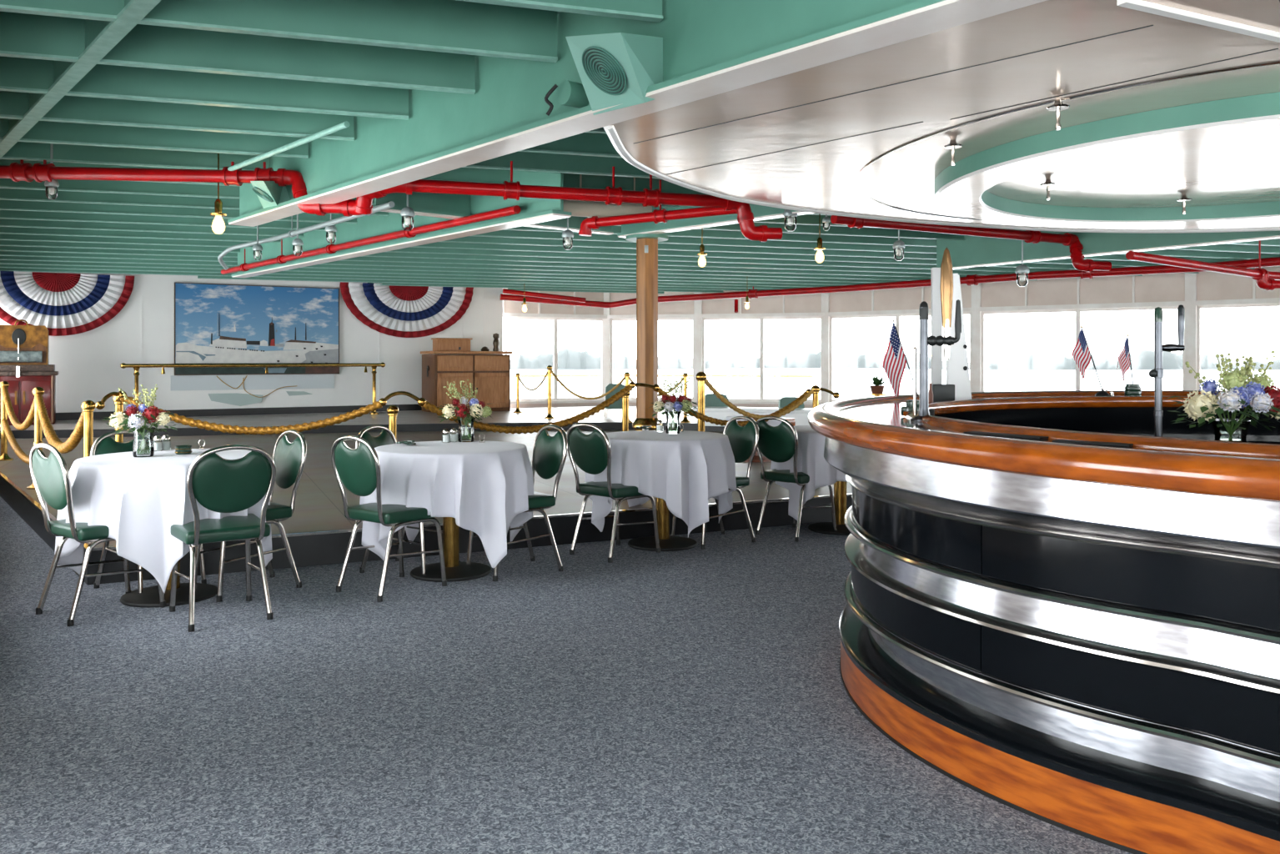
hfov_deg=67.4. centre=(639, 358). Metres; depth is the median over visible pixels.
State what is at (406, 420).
floor
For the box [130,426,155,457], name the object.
glass vase
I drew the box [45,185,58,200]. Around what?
jar
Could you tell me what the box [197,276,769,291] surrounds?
ceiling beam
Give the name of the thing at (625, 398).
stanchion
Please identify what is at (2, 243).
ceiling beam
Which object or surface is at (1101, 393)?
holder
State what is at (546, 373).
rope
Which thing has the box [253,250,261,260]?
jar
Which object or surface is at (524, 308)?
lamp
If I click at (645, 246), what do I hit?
switch plate
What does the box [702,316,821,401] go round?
window
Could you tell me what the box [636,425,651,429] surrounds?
ashtray
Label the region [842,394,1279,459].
countertop
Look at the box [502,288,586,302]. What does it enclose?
pipe
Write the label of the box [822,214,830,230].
light
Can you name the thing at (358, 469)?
banquet chair
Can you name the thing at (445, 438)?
salt shaker
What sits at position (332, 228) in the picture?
light
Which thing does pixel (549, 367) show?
stanchion
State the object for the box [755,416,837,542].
banquet chair
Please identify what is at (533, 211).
beam
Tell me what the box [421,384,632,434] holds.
rope
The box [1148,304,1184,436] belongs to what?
pump
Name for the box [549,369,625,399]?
rope
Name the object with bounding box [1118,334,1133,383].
flag
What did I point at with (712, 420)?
rope
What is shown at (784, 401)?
lounge chair
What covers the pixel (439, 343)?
wooden box
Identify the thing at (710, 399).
lounge chair
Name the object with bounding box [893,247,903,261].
jar
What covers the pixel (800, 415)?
window bench
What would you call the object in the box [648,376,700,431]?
flower bouquet
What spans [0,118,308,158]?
ceiling beam
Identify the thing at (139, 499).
tablecloth
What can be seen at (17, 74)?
ceiling beam
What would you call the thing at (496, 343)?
carved figure
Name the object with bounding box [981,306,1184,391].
window
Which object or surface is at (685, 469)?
tablecloth
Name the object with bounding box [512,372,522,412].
stanchion
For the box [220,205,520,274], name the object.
pipe
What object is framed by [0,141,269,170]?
ceiling beam
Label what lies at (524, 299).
socket
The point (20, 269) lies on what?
ceiling beam
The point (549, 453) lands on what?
banquet chair
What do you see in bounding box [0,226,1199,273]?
ceiling beam
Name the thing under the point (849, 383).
water
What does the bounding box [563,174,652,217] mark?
duct pipe
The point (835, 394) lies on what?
rope arm
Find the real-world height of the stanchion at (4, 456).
0.843 m
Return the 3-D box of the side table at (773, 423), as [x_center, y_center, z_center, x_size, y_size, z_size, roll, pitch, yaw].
[1.220,0.850,10.209,0.661,0.460,0.653,0,0,0]
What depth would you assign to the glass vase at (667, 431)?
6.73 m
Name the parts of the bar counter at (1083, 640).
panel, panel, rail knob, hand rail, molding, molding, rail, panel, panel, panel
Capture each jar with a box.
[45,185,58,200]
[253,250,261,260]
[292,245,302,255]
[326,231,336,243]
[401,215,413,230]
[562,237,572,250]
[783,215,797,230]
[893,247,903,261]
[1016,272,1028,286]
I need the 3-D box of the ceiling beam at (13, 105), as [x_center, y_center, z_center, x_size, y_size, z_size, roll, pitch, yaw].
[-2.723,-1.450,5.582,2.026,0.220,0.045,0,0,-17]
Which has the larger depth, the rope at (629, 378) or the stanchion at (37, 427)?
the rope at (629, 378)
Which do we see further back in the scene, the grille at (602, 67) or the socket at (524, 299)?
the socket at (524, 299)
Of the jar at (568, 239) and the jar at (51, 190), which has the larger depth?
the jar at (568, 239)
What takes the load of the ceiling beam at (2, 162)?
attached to the ceiling at (558, 12)
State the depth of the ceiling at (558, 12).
4.26 m
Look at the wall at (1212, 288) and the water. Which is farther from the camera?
the water
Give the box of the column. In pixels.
[625,233,668,431]
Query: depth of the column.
8.87 m
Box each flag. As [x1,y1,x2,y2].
[883,319,918,395]
[1071,326,1103,390]
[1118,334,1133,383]
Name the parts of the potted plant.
pot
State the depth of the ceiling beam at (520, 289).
19.23 m
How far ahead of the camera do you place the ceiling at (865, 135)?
4.08 m
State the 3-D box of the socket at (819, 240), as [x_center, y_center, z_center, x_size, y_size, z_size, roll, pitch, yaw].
[1.649,-1.056,8.800,0.106,0.110,0.106,0,0,0]
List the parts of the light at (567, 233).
bulb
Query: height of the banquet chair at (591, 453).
0.870 m
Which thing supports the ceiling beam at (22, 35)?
attached to the ceiling at (558, 12)
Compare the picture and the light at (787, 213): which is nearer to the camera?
the light at (787, 213)
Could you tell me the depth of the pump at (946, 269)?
3.57 m
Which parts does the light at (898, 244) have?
bulb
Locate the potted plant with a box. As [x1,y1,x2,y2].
[866,375,888,396]
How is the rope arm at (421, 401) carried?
attached to the stanchion at (392, 410)
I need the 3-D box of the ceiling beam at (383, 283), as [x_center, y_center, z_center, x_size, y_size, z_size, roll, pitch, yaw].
[-1.632,-1.450,18.483,6.962,0.220,0.045,0,0,-17]
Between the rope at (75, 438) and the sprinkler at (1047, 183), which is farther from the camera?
the rope at (75, 438)
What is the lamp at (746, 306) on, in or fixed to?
hanging from the ceiling at (558, 12)
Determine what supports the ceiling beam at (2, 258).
attached to the ceiling at (558, 12)
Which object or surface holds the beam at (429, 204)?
attached to the ceiling at (558, 12)
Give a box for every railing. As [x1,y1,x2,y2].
[120,362,385,414]
[511,374,813,398]
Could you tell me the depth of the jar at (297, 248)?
8.71 m
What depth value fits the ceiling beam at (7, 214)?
10.67 m
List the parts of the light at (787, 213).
bulb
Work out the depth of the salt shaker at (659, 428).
6.89 m
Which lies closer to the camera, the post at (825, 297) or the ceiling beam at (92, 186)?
the ceiling beam at (92, 186)
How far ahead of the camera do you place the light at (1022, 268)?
9.49 m
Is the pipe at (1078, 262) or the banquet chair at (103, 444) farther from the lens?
the pipe at (1078, 262)
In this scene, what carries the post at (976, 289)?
attached to the wall at (1212, 288)
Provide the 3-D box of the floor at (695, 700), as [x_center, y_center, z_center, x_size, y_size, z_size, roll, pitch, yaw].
[2.205,1.330,8.800,24.789,0.100,22.600,0,0,0]
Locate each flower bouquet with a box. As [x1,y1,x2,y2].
[103,384,177,453]
[438,379,494,438]
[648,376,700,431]
[1163,350,1279,441]
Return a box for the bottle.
[928,382,933,402]
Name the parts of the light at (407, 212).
rod, bulb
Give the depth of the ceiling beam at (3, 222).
11.33 m
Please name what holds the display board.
attached to the wall at (87, 363)
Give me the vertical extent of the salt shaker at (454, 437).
0.085 m
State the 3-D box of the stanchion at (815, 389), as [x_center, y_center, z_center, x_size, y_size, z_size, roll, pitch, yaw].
[1.519,0.654,8.300,0.170,0.851,0.170,0,0,0]
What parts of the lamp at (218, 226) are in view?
cord, bulb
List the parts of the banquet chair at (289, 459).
leg, leg, leg, seat, leg, backrest, frame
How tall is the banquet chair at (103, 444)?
0.870 m
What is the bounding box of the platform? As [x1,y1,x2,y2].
[0,429,851,584]
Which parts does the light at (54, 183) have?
rod, bulb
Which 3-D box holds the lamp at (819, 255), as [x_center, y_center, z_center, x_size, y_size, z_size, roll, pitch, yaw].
[1.649,-1.219,8.800,0.106,0.683,0.106,0,0,0]
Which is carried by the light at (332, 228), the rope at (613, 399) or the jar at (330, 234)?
the jar at (330, 234)
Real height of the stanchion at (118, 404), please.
0.854 m
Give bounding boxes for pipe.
[0,159,782,241]
[217,200,394,270]
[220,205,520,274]
[227,120,349,170]
[499,256,1279,307]
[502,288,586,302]
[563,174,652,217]
[578,180,737,236]
[734,299,737,312]
[830,215,1111,271]
[1125,240,1279,280]
[1255,273,1279,290]
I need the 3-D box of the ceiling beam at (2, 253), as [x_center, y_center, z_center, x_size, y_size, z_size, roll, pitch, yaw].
[-1.235,-1.450,14.637,15.450,0.220,0.045,0,0,-17]
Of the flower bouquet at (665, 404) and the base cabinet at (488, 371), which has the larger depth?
the base cabinet at (488, 371)
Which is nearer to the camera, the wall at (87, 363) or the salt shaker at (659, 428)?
the salt shaker at (659, 428)
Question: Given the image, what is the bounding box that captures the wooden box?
[431,337,472,351]
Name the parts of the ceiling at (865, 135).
edge trim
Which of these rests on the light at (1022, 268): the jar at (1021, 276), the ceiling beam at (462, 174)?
the jar at (1021, 276)
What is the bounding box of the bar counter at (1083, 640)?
[807,390,1279,853]
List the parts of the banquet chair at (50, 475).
backrest, leg, frame, seat, leg, leg, leg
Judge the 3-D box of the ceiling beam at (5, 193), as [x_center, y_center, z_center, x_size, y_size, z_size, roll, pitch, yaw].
[2.752,-1.450,10.575,17.450,0.220,0.045,0,0,-17]
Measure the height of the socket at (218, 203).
0.113 m
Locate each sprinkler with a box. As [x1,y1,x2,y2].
[943,139,963,165]
[1039,179,1056,200]
[1046,99,1069,130]
[1176,195,1191,214]
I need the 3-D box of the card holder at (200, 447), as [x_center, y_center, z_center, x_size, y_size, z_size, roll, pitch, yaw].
[-2.546,0.497,5.571,0.036,0.056,0.035,0,0,-17]
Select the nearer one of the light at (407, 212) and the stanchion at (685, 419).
the light at (407, 212)
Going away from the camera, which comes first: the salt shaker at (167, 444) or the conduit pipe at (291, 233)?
the salt shaker at (167, 444)
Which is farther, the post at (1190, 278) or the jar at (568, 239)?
the post at (1190, 278)
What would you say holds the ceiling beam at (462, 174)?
attached to the ceiling at (558, 12)
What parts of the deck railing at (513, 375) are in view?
post, post, handrail, post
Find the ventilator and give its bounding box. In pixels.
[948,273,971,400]
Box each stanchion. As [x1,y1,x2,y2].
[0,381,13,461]
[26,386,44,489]
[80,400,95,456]
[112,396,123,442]
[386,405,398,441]
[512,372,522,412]
[544,365,554,418]
[621,371,632,422]
[622,391,630,431]
[679,372,691,422]
[695,371,707,431]
[810,385,820,408]
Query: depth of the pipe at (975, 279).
16.16 m
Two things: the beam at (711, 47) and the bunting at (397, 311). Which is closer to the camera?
the beam at (711, 47)
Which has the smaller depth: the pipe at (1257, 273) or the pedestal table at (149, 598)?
the pedestal table at (149, 598)
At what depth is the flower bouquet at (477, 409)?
6.03 m
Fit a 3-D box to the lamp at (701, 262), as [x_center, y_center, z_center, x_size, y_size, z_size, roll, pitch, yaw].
[0.570,-1.199,8.800,0.096,0.721,0.096,0,0,0]
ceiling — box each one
[454,0,562,14]
[603,0,1279,233]
[933,91,1279,227]
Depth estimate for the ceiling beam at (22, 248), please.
13.70 m
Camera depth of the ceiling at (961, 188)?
4.62 m
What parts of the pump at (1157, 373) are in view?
knob, tap arm, lever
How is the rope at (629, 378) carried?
attached to the stanchion at (626, 373)
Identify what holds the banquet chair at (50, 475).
on the floor at (695, 700)
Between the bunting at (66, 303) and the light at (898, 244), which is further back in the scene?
the bunting at (66, 303)
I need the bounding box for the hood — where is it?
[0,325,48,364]
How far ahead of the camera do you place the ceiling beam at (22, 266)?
15.80 m
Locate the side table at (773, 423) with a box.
[724,415,783,461]
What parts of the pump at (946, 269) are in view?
tap arm, spout, paddle handle, lever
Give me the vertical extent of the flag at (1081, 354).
0.392 m
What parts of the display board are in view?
looped cord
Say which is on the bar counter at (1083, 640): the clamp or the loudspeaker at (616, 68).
the clamp
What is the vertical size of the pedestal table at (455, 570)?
0.748 m
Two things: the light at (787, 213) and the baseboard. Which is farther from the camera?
the baseboard
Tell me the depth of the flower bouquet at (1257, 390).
3.22 m
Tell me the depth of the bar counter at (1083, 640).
2.62 m
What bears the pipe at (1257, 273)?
hanging from the beam at (974, 251)
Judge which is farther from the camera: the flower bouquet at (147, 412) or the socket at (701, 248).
the socket at (701, 248)
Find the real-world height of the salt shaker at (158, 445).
0.085 m
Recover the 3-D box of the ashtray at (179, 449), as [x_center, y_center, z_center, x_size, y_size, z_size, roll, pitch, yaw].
[-2.514,0.502,5.280,0.089,0.046,0.089,0,0,-23]
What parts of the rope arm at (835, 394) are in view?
arm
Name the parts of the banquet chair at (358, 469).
leg, backrest, frame, seat, leg, leg, leg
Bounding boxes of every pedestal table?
[119,559,217,607]
[410,517,491,582]
[627,496,697,551]
[808,481,850,535]
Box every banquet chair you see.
[29,442,165,626]
[90,429,206,593]
[169,444,276,632]
[195,429,306,602]
[331,435,446,602]
[355,424,460,575]
[466,424,567,581]
[566,422,660,562]
[670,416,758,549]
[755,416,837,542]
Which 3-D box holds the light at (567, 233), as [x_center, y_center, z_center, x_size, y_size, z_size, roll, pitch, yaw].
[-0.632,-1.256,8.400,0.110,0.609,0.110,0,0,0]
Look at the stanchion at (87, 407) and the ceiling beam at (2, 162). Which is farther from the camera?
the ceiling beam at (2, 162)
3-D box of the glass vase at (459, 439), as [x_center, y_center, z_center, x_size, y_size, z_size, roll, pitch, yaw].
[-1.101,0.448,6.072,0.116,0.155,0.116,0,0,0]
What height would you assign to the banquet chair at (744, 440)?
0.870 m
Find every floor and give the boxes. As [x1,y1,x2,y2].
[0,406,812,438]
[0,496,1132,853]
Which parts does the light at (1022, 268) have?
rod, bulb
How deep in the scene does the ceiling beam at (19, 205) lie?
10.00 m
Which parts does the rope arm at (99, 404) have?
arm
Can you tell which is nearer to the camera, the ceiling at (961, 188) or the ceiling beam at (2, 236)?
the ceiling at (961, 188)
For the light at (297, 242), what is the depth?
8.69 m
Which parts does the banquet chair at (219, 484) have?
leg, leg, seat, frame, backrest, leg, leg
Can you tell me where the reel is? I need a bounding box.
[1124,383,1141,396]
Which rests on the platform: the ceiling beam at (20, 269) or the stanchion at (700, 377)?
the stanchion at (700, 377)
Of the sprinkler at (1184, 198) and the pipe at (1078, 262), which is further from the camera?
the pipe at (1078, 262)
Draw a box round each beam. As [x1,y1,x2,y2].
[0,0,160,158]
[0,0,557,62]
[0,11,475,94]
[0,55,408,120]
[0,90,353,140]
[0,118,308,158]
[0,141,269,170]
[0,159,829,215]
[0,178,1279,245]
[0,188,1279,253]
[0,199,1279,259]
[0,210,1244,262]
[0,218,1254,269]
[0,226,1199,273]
[0,233,1142,276]
[0,240,1080,278]
[0,245,1037,280]
[0,250,931,280]
[0,256,910,282]
[0,260,875,285]
[0,263,839,287]
[0,267,812,289]
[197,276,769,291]
[227,0,1047,226]
[231,170,571,277]
[367,282,723,292]
[372,191,613,235]
[421,167,708,195]
[456,0,662,22]
[461,151,661,179]
[507,288,664,293]
[517,132,622,158]
[585,126,607,134]
[617,203,815,237]
[933,229,1279,269]
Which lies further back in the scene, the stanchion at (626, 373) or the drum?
the stanchion at (626, 373)
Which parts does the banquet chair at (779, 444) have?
leg, backrest, frame, seat, leg, leg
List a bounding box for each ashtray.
[174,445,192,454]
[396,440,416,445]
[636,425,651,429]
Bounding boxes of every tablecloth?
[54,448,272,592]
[359,440,533,567]
[584,430,736,537]
[770,425,848,520]
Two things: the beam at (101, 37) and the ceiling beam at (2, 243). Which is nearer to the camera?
the beam at (101, 37)
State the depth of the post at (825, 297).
18.91 m
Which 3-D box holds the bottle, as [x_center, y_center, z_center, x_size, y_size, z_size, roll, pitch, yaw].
[1.403,0.176,4.630,0.026,0.115,0.026,0,0,0]
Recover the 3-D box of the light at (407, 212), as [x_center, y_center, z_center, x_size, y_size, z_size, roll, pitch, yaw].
[-1.744,-1.259,7.200,0.110,0.602,0.110,0,0,0]
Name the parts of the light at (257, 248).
rod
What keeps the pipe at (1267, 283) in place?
attached to the pipe at (1257, 273)
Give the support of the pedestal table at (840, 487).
on the floor at (695, 700)
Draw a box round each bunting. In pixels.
[0,271,134,336]
[339,281,473,337]
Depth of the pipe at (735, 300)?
17.32 m
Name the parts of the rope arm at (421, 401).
arm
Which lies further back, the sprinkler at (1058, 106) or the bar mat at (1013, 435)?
the sprinkler at (1058, 106)
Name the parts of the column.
cap plate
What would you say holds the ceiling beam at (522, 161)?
attached to the ceiling at (558, 12)
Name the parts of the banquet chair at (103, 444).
leg, backrest, frame, leg, leg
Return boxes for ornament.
[481,346,489,351]
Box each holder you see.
[198,439,205,449]
[479,433,484,442]
[1094,362,1118,396]
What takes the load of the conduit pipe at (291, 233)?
hanging from the ceiling beam at (5, 193)
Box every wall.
[0,271,502,439]
[502,266,1279,408]
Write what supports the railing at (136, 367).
on the floor at (406, 420)
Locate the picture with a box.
[174,281,339,375]
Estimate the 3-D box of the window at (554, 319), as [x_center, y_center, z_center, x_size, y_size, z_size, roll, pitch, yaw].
[-1.732,0.010,19.625,2.149,1.700,0.070,0,0,-25]
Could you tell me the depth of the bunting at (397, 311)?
17.77 m
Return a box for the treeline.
[510,346,1279,370]
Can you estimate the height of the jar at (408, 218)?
0.116 m
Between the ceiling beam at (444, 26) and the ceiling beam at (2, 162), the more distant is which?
the ceiling beam at (2, 162)
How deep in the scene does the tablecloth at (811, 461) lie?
6.81 m
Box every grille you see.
[252,187,273,202]
[582,46,626,95]
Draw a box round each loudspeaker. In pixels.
[250,180,290,208]
[565,32,662,115]
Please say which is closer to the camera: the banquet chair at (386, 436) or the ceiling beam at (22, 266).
the banquet chair at (386, 436)
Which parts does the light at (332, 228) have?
bulb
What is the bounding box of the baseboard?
[55,403,421,420]
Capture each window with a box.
[504,316,602,401]
[610,317,693,400]
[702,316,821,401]
[829,311,971,401]
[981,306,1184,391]
[1196,302,1279,390]
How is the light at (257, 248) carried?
hanging from the ceiling at (558, 12)
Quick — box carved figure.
[492,333,499,351]
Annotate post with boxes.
[602,292,610,399]
[693,291,702,400]
[821,292,829,401]
[971,282,981,391]
[1184,272,1196,390]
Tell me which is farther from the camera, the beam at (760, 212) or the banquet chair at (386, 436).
the beam at (760, 212)
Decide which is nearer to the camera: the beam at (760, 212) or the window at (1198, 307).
the beam at (760, 212)
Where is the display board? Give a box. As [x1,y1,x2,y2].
[170,374,334,406]
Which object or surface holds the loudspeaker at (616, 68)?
on the beam at (711, 47)
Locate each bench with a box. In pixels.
[693,406,812,426]
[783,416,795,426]
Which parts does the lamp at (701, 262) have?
cord, bulb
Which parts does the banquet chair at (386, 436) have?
leg, frame, backrest, leg, leg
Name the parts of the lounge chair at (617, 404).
seat, backrest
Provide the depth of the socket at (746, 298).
15.99 m
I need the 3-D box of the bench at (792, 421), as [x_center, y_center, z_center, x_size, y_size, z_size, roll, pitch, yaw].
[1.605,0.897,11.500,0.420,0.365,0.300,0,0,-20]
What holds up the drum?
attached to the beam at (711, 47)
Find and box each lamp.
[210,153,226,234]
[521,297,527,311]
[697,227,707,266]
[744,296,749,309]
[813,213,825,262]
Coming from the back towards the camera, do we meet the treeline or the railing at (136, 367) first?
the treeline
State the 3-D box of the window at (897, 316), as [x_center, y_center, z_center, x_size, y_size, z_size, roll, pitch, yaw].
[4.862,0.010,18.050,2.848,1.700,0.070,0,0,39]
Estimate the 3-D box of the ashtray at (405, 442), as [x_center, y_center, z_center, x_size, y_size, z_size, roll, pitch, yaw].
[-1.410,0.506,5.783,0.114,0.030,0.117,0,0,-23]
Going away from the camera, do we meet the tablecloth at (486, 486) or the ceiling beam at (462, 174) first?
the tablecloth at (486, 486)
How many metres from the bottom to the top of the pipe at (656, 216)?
0.394 m
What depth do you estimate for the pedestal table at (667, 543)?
6.55 m
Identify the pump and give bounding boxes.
[909,247,961,421]
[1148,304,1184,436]
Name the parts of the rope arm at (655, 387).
arm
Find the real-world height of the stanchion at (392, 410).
0.763 m
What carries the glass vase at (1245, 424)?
on the bar counter at (1083, 640)
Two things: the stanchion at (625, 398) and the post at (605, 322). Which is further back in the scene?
the post at (605, 322)
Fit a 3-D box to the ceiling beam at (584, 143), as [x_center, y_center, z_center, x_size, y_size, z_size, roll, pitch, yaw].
[5.816,-1.450,8.212,15.683,0.220,0.045,0,0,-17]
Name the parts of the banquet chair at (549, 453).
leg, leg, leg, seat, leg, backrest, frame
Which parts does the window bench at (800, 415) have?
seat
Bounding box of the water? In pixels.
[510,362,1279,399]
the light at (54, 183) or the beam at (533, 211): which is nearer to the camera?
the light at (54, 183)
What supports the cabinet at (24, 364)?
on the floor at (406, 420)
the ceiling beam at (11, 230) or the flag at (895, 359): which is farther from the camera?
the ceiling beam at (11, 230)
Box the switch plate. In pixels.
[644,245,647,252]
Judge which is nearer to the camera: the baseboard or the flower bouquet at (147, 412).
the flower bouquet at (147, 412)
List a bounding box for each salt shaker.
[153,435,162,451]
[161,435,170,450]
[441,428,450,442]
[449,427,457,441]
[655,419,663,431]
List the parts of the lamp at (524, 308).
bulb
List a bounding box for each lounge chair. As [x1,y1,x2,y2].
[603,383,625,417]
[697,393,728,406]
[772,396,804,408]
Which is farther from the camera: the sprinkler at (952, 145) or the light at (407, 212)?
the light at (407, 212)
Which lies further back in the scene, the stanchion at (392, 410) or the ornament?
the ornament
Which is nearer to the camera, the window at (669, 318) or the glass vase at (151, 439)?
the glass vase at (151, 439)
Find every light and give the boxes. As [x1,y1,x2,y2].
[44,143,59,200]
[252,225,262,260]
[291,214,303,255]
[325,213,336,243]
[400,194,415,230]
[561,217,574,250]
[783,209,798,230]
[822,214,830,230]
[892,229,905,261]
[1014,230,1029,286]
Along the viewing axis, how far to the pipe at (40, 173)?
6.48 m
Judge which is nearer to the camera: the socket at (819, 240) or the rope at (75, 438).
the rope at (75, 438)
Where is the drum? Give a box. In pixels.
[544,80,589,115]
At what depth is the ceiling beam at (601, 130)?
5.68 m
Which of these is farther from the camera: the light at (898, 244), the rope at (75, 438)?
the light at (898, 244)
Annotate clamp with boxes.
[900,400,919,416]
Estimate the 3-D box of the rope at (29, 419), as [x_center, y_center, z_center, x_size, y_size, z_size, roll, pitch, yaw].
[-5.891,0.472,9.101,0.066,0.396,2.830,0,0,-38]
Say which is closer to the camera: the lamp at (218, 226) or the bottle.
the bottle
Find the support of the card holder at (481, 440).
on the tablecloth at (486, 486)
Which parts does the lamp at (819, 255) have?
cord, bulb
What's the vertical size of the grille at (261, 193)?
0.089 m
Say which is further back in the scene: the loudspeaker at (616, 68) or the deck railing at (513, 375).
the deck railing at (513, 375)
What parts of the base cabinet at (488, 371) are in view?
drawer, door, drawer, door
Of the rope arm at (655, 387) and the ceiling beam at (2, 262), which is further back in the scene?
the ceiling beam at (2, 262)
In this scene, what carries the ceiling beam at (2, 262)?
attached to the ceiling at (558, 12)
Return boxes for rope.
[0,386,34,430]
[0,418,29,464]
[35,393,83,453]
[120,394,382,435]
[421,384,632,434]
[517,370,547,390]
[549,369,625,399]
[628,376,683,396]
[655,387,807,426]
[704,378,813,419]
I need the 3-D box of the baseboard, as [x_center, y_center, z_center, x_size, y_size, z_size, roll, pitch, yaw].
[-6.433,0.910,16.616,8.668,0.120,0.024,0,0,-30]
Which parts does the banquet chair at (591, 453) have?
leg, backrest, frame, seat, leg, leg, leg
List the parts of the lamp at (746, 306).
bulb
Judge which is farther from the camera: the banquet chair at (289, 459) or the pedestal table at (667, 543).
the pedestal table at (667, 543)
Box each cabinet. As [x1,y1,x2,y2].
[0,319,59,425]
[420,351,512,412]
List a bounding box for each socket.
[210,199,226,216]
[521,297,527,304]
[697,244,707,255]
[744,296,749,302]
[813,237,825,250]
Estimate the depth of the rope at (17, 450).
9.41 m
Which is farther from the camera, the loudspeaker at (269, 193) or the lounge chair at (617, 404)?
the lounge chair at (617, 404)
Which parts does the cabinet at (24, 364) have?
door, pull, handle, pull, door, corner molding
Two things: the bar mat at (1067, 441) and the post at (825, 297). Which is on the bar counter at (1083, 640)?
the bar mat at (1067, 441)
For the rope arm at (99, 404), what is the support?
attached to the stanchion at (118, 404)
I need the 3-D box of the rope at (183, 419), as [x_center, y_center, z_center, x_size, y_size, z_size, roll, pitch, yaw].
[-2.554,0.366,6.350,1.646,0.282,0.060,0,0,-11]
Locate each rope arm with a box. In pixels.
[95,391,126,409]
[379,391,426,406]
[628,381,659,391]
[806,387,839,398]
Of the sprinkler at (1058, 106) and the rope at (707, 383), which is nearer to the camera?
the sprinkler at (1058, 106)
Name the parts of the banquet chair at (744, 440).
leg, leg, leg, backrest, frame, leg, seat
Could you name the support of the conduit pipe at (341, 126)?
attached to the ceiling beam at (13, 105)
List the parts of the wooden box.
lid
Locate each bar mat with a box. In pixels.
[963,431,1048,439]
[1052,439,1133,446]
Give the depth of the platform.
7.15 m
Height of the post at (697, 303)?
2.420 m
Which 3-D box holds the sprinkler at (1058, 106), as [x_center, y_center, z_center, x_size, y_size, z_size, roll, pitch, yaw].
[1.674,-0.975,3.840,0.088,0.120,0.088,0,0,0]
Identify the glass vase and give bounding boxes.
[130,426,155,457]
[456,416,475,441]
[664,411,680,433]
[1211,418,1250,441]
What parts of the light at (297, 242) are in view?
rod, bulb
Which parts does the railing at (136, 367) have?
post, post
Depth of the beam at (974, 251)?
9.75 m

